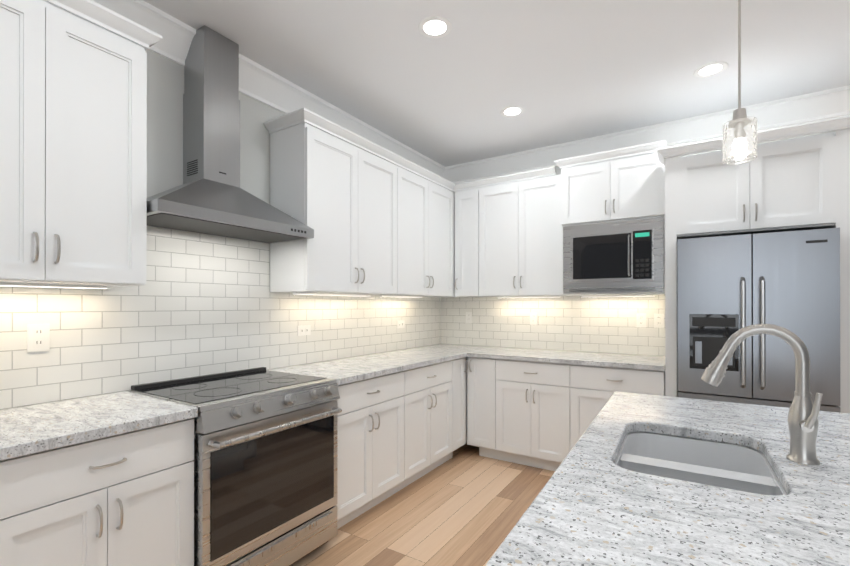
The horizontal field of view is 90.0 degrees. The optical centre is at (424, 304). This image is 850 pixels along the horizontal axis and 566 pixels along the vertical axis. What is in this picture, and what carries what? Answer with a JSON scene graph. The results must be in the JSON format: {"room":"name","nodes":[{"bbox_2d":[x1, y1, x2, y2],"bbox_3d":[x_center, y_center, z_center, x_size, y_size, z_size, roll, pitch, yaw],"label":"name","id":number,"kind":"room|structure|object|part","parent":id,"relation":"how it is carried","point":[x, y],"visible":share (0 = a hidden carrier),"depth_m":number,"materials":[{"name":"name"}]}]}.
{"room":"kitchen","nodes":[
{"label":"kitchen","id":0,"kind":"room"},
{"bbox_2d":[145,50,284,289],"bbox_3d":[-1.865,-0.054,1.494,0.120,2.760,7.620,0,0,33],"label":"wall","id":1,"kind":"structure","parent":0,"point":[165,84],"depth_m":2.24,"materials":[{"name":"white paint"}]},
{"bbox_2d":[0,0,146,286],"bbox_3d":[-1.520,-0.590,1.589,0.340,1.015,0.731,0,0,33],"label":"upper cabinet","id":2,"kind":"object","parent":1,"relation":"attached to","point":[73,149],"depth_m":1.59,"materials":[{"name":"white paint"}]},
{"bbox_2d":[0,282,107,288],"bbox_3d":[-1.554,-0.076,1.646,0.032,0.012,0.550,0,0,33],"label":"led light bar","id":3,"kind":"object","parent":2,"relation":"attached to","point":[53,285],"depth_m":1.71,"materials":[{"name":"white plastic"}]},
{"bbox_2d":[44,0,161,50],"bbox_3d":[-1.550,-1.130,1.222,0.047,0.061,1.478,0,0,33],"label":"crown molding","id":4,"kind":"structure","parent":2,"relation":"attached to","point":[95,13],"depth_m":1.69,"materials":[{"name":"white paint"}]},
{"bbox_2d":[0,226,440,409],"bbox_3d":[-1.065,0.404,2.626,0.008,1.750,4.592,0,0,33],"label":"tile backsplash","id":5,"kind":"structure","parent":1,"relation":"attached to","point":[197,304],"depth_m":2.28,"materials":[{"name":"white tile"}]},
{"bbox_2d":[27,323,49,351],"bbox_3d":[-1.606,0.137,1.766,0.007,0.115,0.070,0,0,33],"label":"electrical outlet","id":6,"kind":"object","parent":5,"relation":"attached to","point":[38,337],"visible":1,"depth_m":1.76,"materials":[{"name":"white plastic"}]},
{"bbox_2d":[297,325,310,335],"bbox_3d":[-0.842,0.180,2.963,0.007,0.070,0.115,0,0,33],"label":"electrical outlet","id":7,"kind":"object","parent":5,"relation":"attached to","point":[302,330],"visible":1,"depth_m":2.96,"materials":[{"name":"white plastic"}]},
{"bbox_2d":[397,320,404,327],"bbox_3d":[-0.223,0.182,3.932,0.007,0.070,0.115,0,0,33],"label":"electrical outlet","id":8,"kind":"object","parent":5,"relation":"attached to","point":[400,323],"visible":1,"depth_m":3.94,"materials":[{"name":"white plastic"}]},
{"bbox_2d":[147,25,313,243],"bbox_3d":[-1.057,-0.908,2.249,0.412,1.039,0.862,0,0,33],"label":"range hood","id":9,"kind":"object","parent":1,"relation":"attached to","point":[209,196],"visible":0.94,"depth_m":2.21,"materials":[{"name":"metal"}]},
{"bbox_2d":[264,112,403,295],"bbox_3d":[-0.602,-0.618,3.028,0.340,1.076,1.020,0,0,33],"label":"upper cabinet","id":10,"kind":"object","parent":1,"relation":"attached to","point":[352,198],"depth_m":2.75,"materials":[{"name":"white paint"}]},
{"bbox_3d":[-0.880,-1.126,2.630,0.300,0.061,0.047,0,0,33],"label":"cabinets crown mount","id":11,"kind":"part","parent":10,"relation":"part of","materials":[{"name":"white wood"}]},
{"bbox_2d":[292,292,370,295],"bbox_3d":[-0.645,-0.073,3.070,0.032,0.012,0.753,0,0,33],"label":"led light bar","id":12,"kind":"object","parent":10,"relation":"attached to","point":[302,293],"depth_m":2.99,"materials":[{"name":"white plastic"}]},
{"bbox_2d":[404,169,454,296],"bbox_3d":[-0.130,-0.585,3.766,0.340,1.015,0.973,0,0,33],"label":"upper cabinet","id":13,"kind":"object","parent":1,"relation":"attached to","point":[429,207],"depth_m":3.70,"materials":[{"name":"white paint"}]},
{"bbox_2d":[292,108,455,191],"bbox_3d":[-0.219,-1.125,3.306,0.047,0.061,1.898,0,0,33],"label":"crown molding","id":14,"kind":"structure","parent":13,"relation":"attached to","point":[303,115],"depth_m":2.97,"materials":[{"name":"white paint"}]},
{"bbox_2d":[379,295,422,297],"bbox_3d":[-0.202,-0.071,3.764,0.032,0.012,0.613,0,0,33],"label":"led light bar","id":15,"kind":"object","parent":13,"relation":"attached to","point":[379,295],"depth_m":3.72,"materials":[{"name":"white plastic"}]},
{"bbox_2d":[291,443,554,565],"bbox_3d":[0.874,1.372,-0.259,6.620,0.100,7.620,0,0,33],"label":"floor","id":16,"kind":"structure","parent":0,"point":[466,505],"depth_m":2.63,"materials":[{"name":"brown wood"}]},
{"bbox_2d":[0,457,19,565],"bbox_3d":[-1.693,0.887,1.072,0.602,0.876,0.819,0,0,33],"label":"base cabinet","id":17,"kind":"object","parent":16,"relation":"on","point":[9,468],"depth_m":1.25,"materials":[{"name":"white paint"}]},
{"bbox_2d":[20,418,193,565],"bbox_3d":[-1.358,0.889,1.596,0.602,0.876,0.660,0,0,33],"label":"base cabinet","id":18,"kind":"object","parent":16,"relation":"on","point":[125,499],"depth_m":1.47,"materials":[{"name":"white paint"}]},
{"bbox_2d":[0,391,197,460],"bbox_3d":[-1.537,0.430,1.296,0.625,0.037,1.362,0,0,33],"label":"countertop","id":19,"kind":"structure","parent":18,"relation":"on","point":[30,429],"depth_m":1.54,"materials":[{"name":"white stone"}]},
{"bbox_2d":[127,367,341,565],"bbox_3d":[-0.923,0.859,2.166,0.698,0.938,0.766,0,0,33],"label":"range","id":20,"kind":"object","parent":16,"relation":"on","point":[265,467],"visible":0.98,"depth_m":1.97,"materials":[{"name":"silver metal"}]},
{"bbox_2d":[336,369,411,528],"bbox_3d":[-0.565,0.891,2.838,0.602,0.876,0.748,0,0,33],"label":"base cabinet","id":21,"kind":"object","parent":16,"relation":"on","point":[374,423],"depth_m":2.66,"materials":[{"name":"white paint"}]},
{"bbox_2d":[412,358,459,482],"bbox_3d":[-0.210,0.893,3.395,0.602,0.876,0.809,0,0,33],"label":"base cabinet","id":22,"kind":"object","parent":16,"relation":"on","point":[435,387],"depth_m":3.30,"materials":[{"name":"white paint"}]},
{"bbox_2d":[269,344,491,385],"bbox_3d":[-0.158,0.435,3.451,0.628,0.037,2.220,0,0,33],"label":"countertop","id":23,"kind":"structure","parent":22,"relation":"on","point":[352,369],"depth_m":3.02,"materials":[{"name":"white stone"}]},
{"bbox_2d":[460,357,467,446],"bbox_3d":[0.023,0.894,3.760,0.602,0.876,0.296,0,0,33],"label":"base cabinet","id":24,"kind":"object","parent":16,"relation":"on","point":[463,361],"depth_m":3.69,"materials":[{"name":"white paint"}]},
{"bbox_2d":[467,357,502,459],"bbox_3d":[0.662,0.894,3.887,0.337,0.876,0.602,0,0,33],"label":"base cabinet","id":25,"kind":"object","parent":16,"relation":"on","point":[484,375],"depth_m":3.64,"materials":[{"name":"white paint"}]},
{"bbox_2d":[468,347,664,370],"bbox_3d":[1.167,0.435,3.551,1.495,0.037,0.625,0,0,33],"label":"countertop","id":26,"kind":"structure","parent":25,"relation":"on","point":[644,362],"depth_m":3.41,"materials":[{"name":"white stone"}]},
{"bbox_2d":[503,359,578,470],"bbox_3d":[1.012,0.893,3.664,0.729,0.876,0.602,0,0,33],"label":"base cabinet","id":27,"kind":"object","parent":16,"relation":"on","point":[542,415],"depth_m":3.38,"materials":[{"name":"white paint"}]},
{"bbox_2d":[579,365,664,438],"bbox_3d":[1.509,0.893,3.346,0.690,0.876,0.602,0,0,33],"label":"base cabinet","id":28,"kind":"object","parent":16,"relation":"on","point":[597,384],"depth_m":3.11,"materials":[{"name":"white paint"}]},
{"bbox_2d":[485,324,849,565],"bbox_3d":[0.567,0.687,0.427,1.065,1.274,3.110,0,0,31],"label":"kitchen island","id":29,"kind":"object","parent":16,"relation":"on","point":[636,479],"visible":1,"depth_m":0.96,"materials":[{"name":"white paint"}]},
{"bbox_2d":[615,432,785,495],"bbox_3d":[0.756,0.556,1.206,0.406,0.214,0.546,0,0,31],"label":"sink","id":30,"kind":"object","parent":29,"relation":"in","point":[713,461],"depth_m":1.33,"materials":[{"name":"grey metal"}]},
{"bbox_2d":[701,324,822,464],"bbox_3d":[0.905,0.232,1.155,0.258,0.359,0.101,0,0,31],"label":"faucet","id":31,"kind":"object","parent":29,"relation":"on","point":[803,423],"depth_m":1.12,"materials":[{"name":"silver metal"}]},
{"bbox_2d":[657,115,849,413],"bbox_3d":[2.158,0.144,2.865,0.999,2.371,0.717,0,0,33],"label":"enclosure","id":32,"kind":"object","parent":16,"relation":"on","point":[798,184],"visible":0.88,"depth_m":2.57,"materials":[{"name":"white paint"}]},
{"bbox_2d":[677,228,839,412],"bbox_3d":[2.117,0.457,2.800,0.757,1.745,0.829,0,0,33],"label":"refrigerator","id":33,"kind":"object","parent":16,"relation":"on","point":[728,286],"visible":0.52,"depth_m":2.48,"materials":[{"name":"grey metal"}]},
{"bbox_2d":[143,0,849,166],"bbox_3d":[0.874,-1.488,-0.252,6.620,0.100,7.620,0,0,33],"label":"ceiling","id":34,"kind":"structure","parent":0,"point":[561,71],"depth_m":2.47,"materials":[{"name":"white paint"}]},
{"bbox_2d":[418,16,451,37],"bbox_3d":[0.052,-1.430,2.195,0.176,0.002,0.176,0,0,33],"label":"recessed light","id":35,"kind":"object","parent":34,"relation":"in","point":[434,27],"visible":1,"depth_m":2.19,"materials":[{"name":"white"}]},
{"bbox_2d":[92,0,849,183],"bbox_3d":[0.892,-1.362,-0.336,6.500,0.152,7.500,0,0,33],"label":"crown molding","id":36,"kind":"structure","parent":34,"relation":"attached to","point":[260,83],"depth_m":3.05,"materials":[{"name":"white paint"}]},
{"bbox_2d":[500,106,524,116],"bbox_3d":[0.646,-1.427,3.144,0.176,0.002,0.176,0,0,33],"label":"recessed light","id":37,"kind":"object","parent":34,"relation":"in","point":[511,111],"visible":1,"depth_m":3.14,"materials":[{"name":"white"}]},
{"bbox_2d":[694,62,727,77],"bbox_3d":[1.739,-1.429,2.588,0.176,0.002,0.176,0,0,33],"label":"recessed light","id":38,"kind":"object","parent":34,"relation":"in","point":[710,69],"visible":1,"depth_m":2.58,"materials":[{"name":"white"}]},
{"bbox_2d":[722,0,756,164],"bbox_3d":[0.982,-0.942,1.327,0.124,0.980,0.124,0,0,33],"label":"pendant light","id":39,"kind":"object","parent":34,"relation":"hanging from","point":[739,137],"visible":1,"depth_m":1.30,"materials":[{"name":"clear glass"}]},
{"bbox_2d":[454,121,834,192],"bbox_3d":[2.943,-0.050,2.872,6.500,2.760,0.120,0,0,33],"label":"wall","id":40,"kind":"structure","parent":0,"point":[558,170],"depth_m":3.24,"materials":[{"name":"white paint"}]},
{"bbox_2d":[455,166,567,296],"bbox_3d":[0.795,-0.616,3.938,1.023,1.076,0.378,0,0,33],"label":"upper cabinet","id":41,"kind":"object","parent":40,"relation":"attached to","point":[507,239],"depth_m":3.79,"materials":[{"name":"white paint"}]},
{"bbox_3d":[0.705,-1.124,3.814,0.918,0.061,0.047,0,0,33],"label":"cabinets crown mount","id":42,"kind":"part","parent":41,"relation":"part of","materials":[{"name":"white wood"}]},
{"bbox_2d":[497,296,560,297],"bbox_3d":[0.950,-0.071,3.932,0.600,0.012,0.032,0,0,33],"label":"led light bar","id":43,"kind":"object","parent":41,"relation":"attached to","point":[506,296],"depth_m":3.92,"materials":[{"name":"white plastic"}]},
{"bbox_2d":[441,295,664,355],"bbox_3d":[1.070,0.175,3.992,2.138,0.526,0.008,0,0,33],"label":"tile backsplash","id":44,"kind":"structure","parent":40,"relation":"attached to","point":[590,324],"depth_m":3.88,"materials":[{"name":"white tile"}]},
{"bbox_2d":[466,312,471,322],"bbox_3d":[0.452,0.133,4.378,0.070,0.115,0.007,0,0,33],"label":"electrical outlet","id":45,"kind":"object","parent":44,"relation":"attached to","point":[468,317],"visible":1,"depth_m":4.38,"materials":[{"name":"white plastic"}]},
{"bbox_2d":[530,312,536,324],"bbox_3d":[1.025,0.132,4.012,0.070,0.115,0.007,0,0,33],"label":"electrical outlet","id":46,"kind":"object","parent":44,"relation":"attached to","point":[533,318],"visible":1,"depth_m":4.01,"materials":[{"name":"white plastic"}]},
{"bbox_2d":[636,313,645,326],"bbox_3d":[1.792,0.131,3.522,0.070,0.115,0.007,0,0,33],"label":"electrical outlet","id":47,"kind":"object","parent":44,"relation":"attached to","point":[641,319],"visible":1,"depth_m":3.52,"materials":[{"name":"white plastic"}]},
{"bbox_2d":[654,314,663,327],"bbox_3d":[1.901,0.131,3.452,0.070,0.115,0.007,0,0,33],"label":"electrical outlet","id":48,"kind":"object","parent":44,"relation":"attached to","point":[658,320],"visible":1,"depth_m":3.45,"materials":[{"name":"white plastic"}]},
{"bbox_2d":[554,140,665,295],"bbox_3d":[1.503,-0.629,3.437,0.797,1.101,0.462,0,0,33],"label":"upper cabinet","id":49,"kind":"object","parent":40,"relation":"attached to","point":[612,222],"visible":0.98,"depth_m":3.25,"materials":[{"name":"white paint"}]},
{"bbox_2d":[581,295,654,296],"bbox_3d":[1.590,-0.072,3.523,0.560,0.012,0.032,0,0,33],"label":"led light bar","id":50,"kind":"object","parent":49,"relation":"attached to","point":[581,296],"depth_m":3.51,"materials":[{"name":"white plastic"}]}
]}

